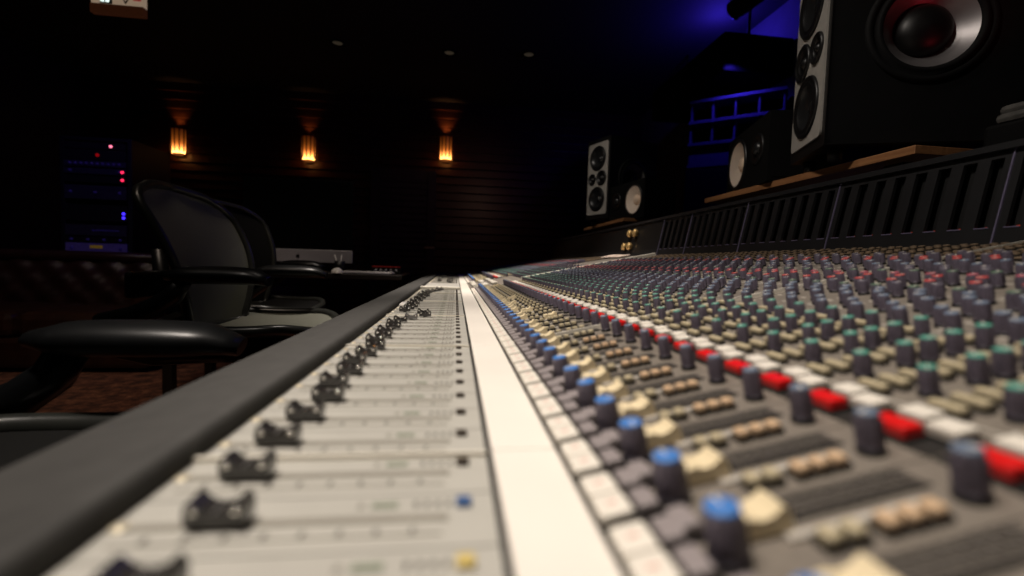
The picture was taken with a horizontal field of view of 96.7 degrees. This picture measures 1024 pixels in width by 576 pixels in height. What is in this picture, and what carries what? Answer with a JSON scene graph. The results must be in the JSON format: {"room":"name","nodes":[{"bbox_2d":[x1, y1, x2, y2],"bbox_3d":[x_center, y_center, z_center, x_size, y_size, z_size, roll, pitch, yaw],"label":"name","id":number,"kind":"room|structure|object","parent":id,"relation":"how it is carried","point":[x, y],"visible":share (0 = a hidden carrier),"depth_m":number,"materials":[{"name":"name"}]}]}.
{"room":"studio","nodes":[
{"label":"studio","id":0,"kind":"room"},
{"bbox_2d":[0,35,80,249],"bbox_3d":[-4.936,-0.909,1.356,0.100,3.000,9.200,1,3,-7],"label":"wall","id":1,"kind":"structure","parent":0,"point":[39,96],"depth_m":5.06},
{"bbox_2d":[0,363,233,412],"bbox_3d":[-1.165,0.733,1.916,8.400,0.100,9.200,1,3,-7],"label":"floor","id":2,"kind":"structure","parent":0,"point":[94,389],"depth_m":2.75,"materials":[{"name":"wood"}]},
{"bbox_2d":[0,248,180,371],"bbox_3d":[-3.646,0.121,3.334,2.425,0.815,0.872,1,3,-7],"label":"leather sofa","id":3,"kind":"object","parent":2,"relation":"on","point":[39,288],"visible":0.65,"depth_m":3.57,"materials":[{"name":"brown leather"}]},
{"bbox_2d":[0,301,85,336],"bbox_3d":[-3.640,0.212,3.266,0.690,0.170,0.700,1,3,-7],"label":"seat cushion","id":4,"kind":"object","parent":3,"relation":"on","point":[10,311],"depth_m":3.14,"materials":[{"name":"leather"}]},
{"bbox_2d":[18,303,130,334],"bbox_3d":[-2.945,0.230,3.353,0.690,0.170,0.700,1,3,-7],"label":"seat cushion","id":5,"kind":"object","parent":3,"relation":"on","point":[31,320],"depth_m":3.01,"materials":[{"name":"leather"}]},
{"bbox_2d":[59,135,169,252],"bbox_3d":[-3.620,-0.411,4.201,0.560,1.787,0.540,1,3,-7],"label":"equipment rack","id":6,"kind":"object","parent":2,"relation":"on","point":[144,162],"visible":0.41,"depth_m":4.01,"materials":[{"name":"metal"}]},
{"bbox_2d":[64,184,127,203],"bbox_3d":[-3.591,-0.830,4.049,0.482,0.116,0.322,1,3,-7],"label":"rack unit","id":7,"kind":"object","parent":6,"relation":"in","point":[89,193],"visible":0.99,"depth_m":3.91,"materials":[{"name":"metal"}]},
{"bbox_2d":[64,174,127,186],"bbox_3d":[-3.588,-0.942,4.046,0.482,0.056,0.315,1,3,-7],"label":"rack unit","id":8,"kind":"object","parent":7,"relation":"on","point":[79,179],"visible":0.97,"depth_m":3.91,"materials":[{"name":"metal"}]},
{"bbox_2d":[64,167,126,176],"bbox_3d":[-3.585,-1.008,4.039,0.482,0.051,0.322,1,3,-7],"label":"rack unit","id":9,"kind":"object","parent":8,"relation":"on","point":[70,170],"visible":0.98,"depth_m":3.90,"materials":[{"name":"metal"}]},
{"bbox_2d":[64,159,126,169],"bbox_3d":[-3.583,-1.071,4.036,0.482,0.051,0.322,1,3,-7],"label":"rack unit","id":10,"kind":"object","parent":9,"relation":"on","point":[67,162],"visible":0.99,"depth_m":3.89,"materials":[{"name":"metal"}]},
{"bbox_2d":[63,148,126,162],"bbox_3d":[-3.582,-1.145,4.036,0.482,0.086,0.315,1,3,-7],"label":"rack unit","id":11,"kind":"object","parent":10,"relation":"on","point":[75,154],"visible":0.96,"depth_m":3.89,"materials":[{"name":"metal"}]},
{"bbox_2d":[63,141,126,151],"bbox_3d":[-3.579,-1.223,4.031,0.482,0.056,0.315,1,3,-7],"label":"rack unit","id":12,"kind":"object","parent":11,"relation":"on","point":[66,144],"visible":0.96,"depth_m":3.88,"materials":[{"name":"metal"}]},
{"bbox_2d":[65,204,127,223],"bbox_3d":[-3.597,-0.655,4.062,0.482,0.136,0.315,1,3,-7],"label":"rack unit","id":13,"kind":"object","parent":6,"relation":"in","point":[76,212],"visible":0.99,"depth_m":3.92,"materials":[{"name":"metal"}]},
{"bbox_3d":[-3.609,-0.276,4.082,0.482,0.056,0.315,1,3,-7],"label":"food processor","id":14,"kind":"object","parent":6,"relation":"in","visible":0},
{"bbox_2d":[65,242,127,251],"bbox_3d":[-3.606,-0.356,4.074,0.482,0.080,0.322,1,3,-7],"label":"rack unit","id":15,"kind":"object","parent":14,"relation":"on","point":[73,246],"visible":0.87,"depth_m":3.93,"materials":[{"name":"metal"}]},
{"bbox_2d":[65,236,127,243],"bbox_3d":[-3.604,-0.425,4.071,0.482,0.046,0.322,1,3,-7],"label":"rack unit","id":16,"kind":"object","parent":15,"relation":"on","point":[67,238],"visible":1,"depth_m":3.93,"materials":[{"name":"metal"}]},
{"bbox_2d":[65,224,127,237],"bbox_3d":[-3.602,-0.505,4.070,0.482,0.096,0.314,1,3,-7],"label":"rack unit","id":17,"kind":"object","parent":16,"relation":"on","point":[89,230],"visible":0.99,"depth_m":3.92,"materials":[{"name":"metal"}]},
{"bbox_2d":[0,319,247,469],"bbox_3d":[-0.499,0.279,0.365,0.719,1.012,0.636,1,3,-7],"label":"office chair","id":18,"kind":"object","parent":2,"relation":"on","point":[65,347],"visible":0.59,"depth_m":0.56,"materials":[{"name":"black"}]},
{"bbox_2d":[92,179,338,365],"bbox_3d":[-0.797,0.203,1.449,0.660,1.029,0.636,1,3,-7],"label":"office chair","id":19,"kind":"object","parent":2,"relation":"on","point":[213,275],"visible":0.59,"depth_m":1.35,"materials":[{"name":"grey"}]},
{"bbox_2d":[156,199,325,317],"bbox_3d":[-1.123,0.138,2.080,0.660,1.071,0.636,2,3,10],"label":"office chair","id":20,"kind":"object","parent":2,"relation":"on","point":[257,232],"visible":0.14,"depth_m":2.23,"materials":[{"name":"black"}]},
{"bbox_2d":[162,268,410,395],"bbox_3d":[-1.312,0.264,2.780,1.300,0.735,0.520,1,3,-7],"label":"computer desk","id":21,"kind":"object","parent":2,"relation":"on","point":[169,372],"visible":0.25,"depth_m":2.56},
{"bbox_2d":[243,177,353,263],"bbox_3d":[-1.317,-0.388,2.833,0.650,0.561,0.180,2,3,-5],"label":"desktop computer","id":22,"kind":"object","parent":21,"relation":"on","point":[311,220],"visible":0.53,"depth_m":2.80,"materials":[{"name":"silver metal"}]},
{"bbox_2d":[331,268,342,272],"bbox_3d":[-0.990,-0.100,2.577,0.064,0.032,0.112,0,3,-24],"label":"computer mouse","id":23,"kind":"object","parent":21,"relation":"on","point":[335,270],"visible":0.99,"depth_m":2.54,"materials":[{"name":"white plastic"}]},
{"bbox_2d":[334,261,344,270],"bbox_3d":[-1.019,-0.126,2.693,0.060,0.070,0.060,1,3,-7],"label":"pen cup","id":24,"kind":"object","parent":21,"relation":"on","point":[338,264],"visible":0.54,"depth_m":2.67,"materials":[{"name":"black paint"}]},
{"bbox_2d":[343,271,394,274],"bbox_3d":[-0.833,-0.090,2.647,0.280,0.014,0.110,2,3,-1],"label":"keyboard","id":25,"kind":"object","parent":21,"relation":"on","point":[353,272],"visible":1,"depth_m":2.60,"materials":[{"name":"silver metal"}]},
{"bbox_2d":[372,266,402,273],"bbox_3d":[-0.776,-0.114,2.838,0.170,0.046,0.152,1,3,-7],"label":"audio interface","id":26,"kind":"object","parent":21,"relation":"on","point":[397,270],"visible":0.93,"depth_m":2.77,"materials":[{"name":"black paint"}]},
{"bbox_2d":[0,138,1023,575],"bbox_3d":[0.194,0.222,1.796,1.259,1.018,3.653,1,3,-7],"label":"mixing console","id":27,"kind":"object","parent":2,"relation":"on","point":[826,378],"visible":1,"depth_m":0.23,"materials":[{"name":"black paint"}]},
{"bbox_2d":[601,254,629,257],"bbox_3d":[0.462,-0.144,2.047,0.049,0.015,0.220,1,3,-10],"label":"paper pad","id":28,"kind":"object","parent":27,"relation":"on","point":[619,255],"visible":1,"depth_m":2.02,"materials":[{"name":"white paper"}]},
{"bbox_2d":[584,218,650,231],"bbox_3d":[0.763,-0.375,3.000,0.370,0.082,0.800,1,3,-7],"label":"shelf","id":29,"kind":"object","parent":27,"relation":"on","point":[623,221],"visible":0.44,"depth_m":2.81,"materials":[{"name":"brown wood"}]},
{"bbox_2d":[585,135,657,224],"bbox_3d":[0.734,-0.699,3.078,0.413,0.553,0.261,0,3,-28],"label":"speaker","id":30,"kind":"object","parent":29,"relation":"on","point":[613,160],"visible":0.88,"depth_m":2.97},
{"bbox_2d":[609,177,675,220],"bbox_3d":[0.759,-0.509,2.705,0.215,0.215,0.382,1,3,-17],"label":"speaker","id":31,"kind":"object","parent":29,"relation":"on","point":[643,198],"visible":0.97,"depth_m":2.54},
{"bbox_2d":[705,145,971,203],"bbox_3d":[0.991,-0.283,1.404,0.370,0.082,0.828,1,3,-7],"label":"shelf","id":32,"kind":"object","parent":27,"relation":"on","point":[914,153],"visible":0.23,"depth_m":1.17,"materials":[{"name":"brown wood"}]},
{"bbox_2d":[726,110,837,192],"bbox_3d":[0.907,-0.444,1.575,0.215,0.215,0.382,2,3,8],"label":"speaker","id":33,"kind":"object","parent":32,"relation":"on","point":[761,154],"visible":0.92,"depth_m":1.44},
{"bbox_2d":[790,0,1023,172],"bbox_3d":[0.984,-0.589,1.164,0.413,0.553,0.261,3,3,14],"label":"speaker","id":34,"kind":"object","parent":32,"relation":"on","point":[873,77],"visible":0.99,"depth_m":1.07},
{"bbox_2d":[983,119,1023,146],"bbox_3d":[0.856,-0.233,0.698,0.150,0.049,0.130,1,3,-13],"label":"case","id":35,"kind":"object","parent":27,"relation":"on","point":[1013,130],"visible":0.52,"depth_m":0.72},
{"bbox_2d":[996,101,1023,123],"bbox_3d":[0.857,-0.275,0.696,0.130,0.030,0.115,1,3,-13],"label":"folded cloth","id":36,"kind":"object","parent":35,"relation":"on","point":[1013,112],"visible":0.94,"depth_m":0.72,"materials":[{"name":"grey fabric"}]},
{"bbox_2d":[683,86,787,211],"bbox_3d":[1.798,-0.436,3.756,0.712,2.223,0.221,4,4,33],"label":"rack","id":37,"kind":"object","parent":2,"relation":"on","point":[715,122],"visible":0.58,"depth_m":3.75,"materials":[{"name":"black metal"}]},
{"bbox_2d":[79,75,640,314],"bbox_3d":[-1.811,-1.070,6.227,7.300,3.000,0.095,1,3,-7],"label":"wall","id":38,"kind":"structure","parent":0,"point":[514,184],"depth_m":6.17,"materials":[{"name":"brown wood"}]},
{"bbox_2d":[168,126,187,156],"bbox_3d":[-4.244,-1.860,5.764,0.215,0.353,0.126,1,3,-7],"label":"wall sconce","id":39,"kind":"object","parent":38,"relation":"attached to","point":[177,136],"visible":1,"depth_m":5.74,"materials":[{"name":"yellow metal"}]},
{"bbox_2d":[300,133,316,162],"bbox_3d":[-2.676,-1.831,5.960,0.215,0.353,0.126,1,3,-7],"label":"wall sconce","id":40,"kind":"object","parent":38,"relation":"attached to","point":[307,143],"visible":1,"depth_m":5.94,"materials":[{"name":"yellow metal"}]},
{"bbox_2d":[369,167,436,300],"bbox_3d":[-1.485,-0.577,6.184,0.860,2.040,0.105,1,3,-7],"label":"door","id":41,"kind":"structure","parent":38,"relation":"in","point":[403,202],"depth_m":6.16,"materials":[{"name":"brown wood"}]},
{"bbox_2d":[438,134,453,162],"bbox_3d":[-0.897,-1.897,6.176,0.215,0.353,0.126,1,3,-7],"label":"wall sconce","id":42,"kind":"object","parent":38,"relation":"attached to","point":[445,143],"visible":1,"depth_m":6.15,"materials":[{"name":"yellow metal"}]},
{"bbox_2d":[0,0,788,116],"bbox_3d":[-1.068,-2.361,1.751,8.400,0.100,9.200,1,3,-7],"label":"ceiling","id":43,"kind":"structure","parent":0,"point":[610,57],"depth_m":4.62,"materials":[{"name":"black paint"}]},
{"bbox_2d":[90,0,147,18],"bbox_3d":[-2.661,-2.141,3.076,0.330,0.580,0.045,1,3,-7],"label":"panel","id":44,"kind":"object","parent":43,"relation":"hanging from","point":[118,8],"visible":1,"depth_m":3.08,"materials":[{"name":"brown wood"}]},
{"bbox_2d":[330,39,344,46],"bbox_3d":[-1.765,-2.479,4.605,0.150,0.012,0.150,1,3,-7],"label":"recessed light","id":45,"kind":"object","parent":43,"relation":"in","point":[335,42],"visible":1,"depth_m":4.60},
{"bbox_2d":[442,49,456,56],"bbox_3d":[-0.654,-2.452,4.744,0.150,0.012,0.150,1,3,-7],"label":"recessed light","id":46,"kind":"object","parent":43,"relation":"in","point":[447,52],"visible":1,"depth_m":4.74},
{"bbox_2d":[522,51,535,57],"bbox_3d":[0.174,-2.425,4.727,0.150,0.012,0.150,1,3,-7],"label":"recessed light","id":47,"kind":"object","parent":43,"relation":"in","point":[526,54],"visible":1,"depth_m":4.72,"materials":[{"name":"white"}]},
{"bbox_2d":[652,10,793,123],"bbox_3d":[1.847,-2.028,4.170,0.590,0.640,1.300,1,3,-7],"label":"soffit box","id":48,"kind":"object","parent":43,"relation":"hanging from","point":[734,62],"visible":0.91,"depth_m":3.66,"materials":[{"name":"black paint"}]},
{"bbox_2d":[726,0,763,20],"bbox_3d":[1.791,-2.181,3.398,0.156,0.256,0.356,0,4,-36],"label":"spotlight","id":49,"kind":"object","parent":43,"relation":"attached to","point":[736,9],"visible":1,"depth_m":3.43,"materials":[{"name":"black metal"}]},
{"bbox_2d":[640,0,799,213],"bbox_3d":[2.405,-0.727,2.274,0.100,3.000,9.200,1,3,-7],"label":"wall","id":50,"kind":"structure","parent":0,"point":[672,139],"depth_m":5.34,"materials":[{"name":"paint"}]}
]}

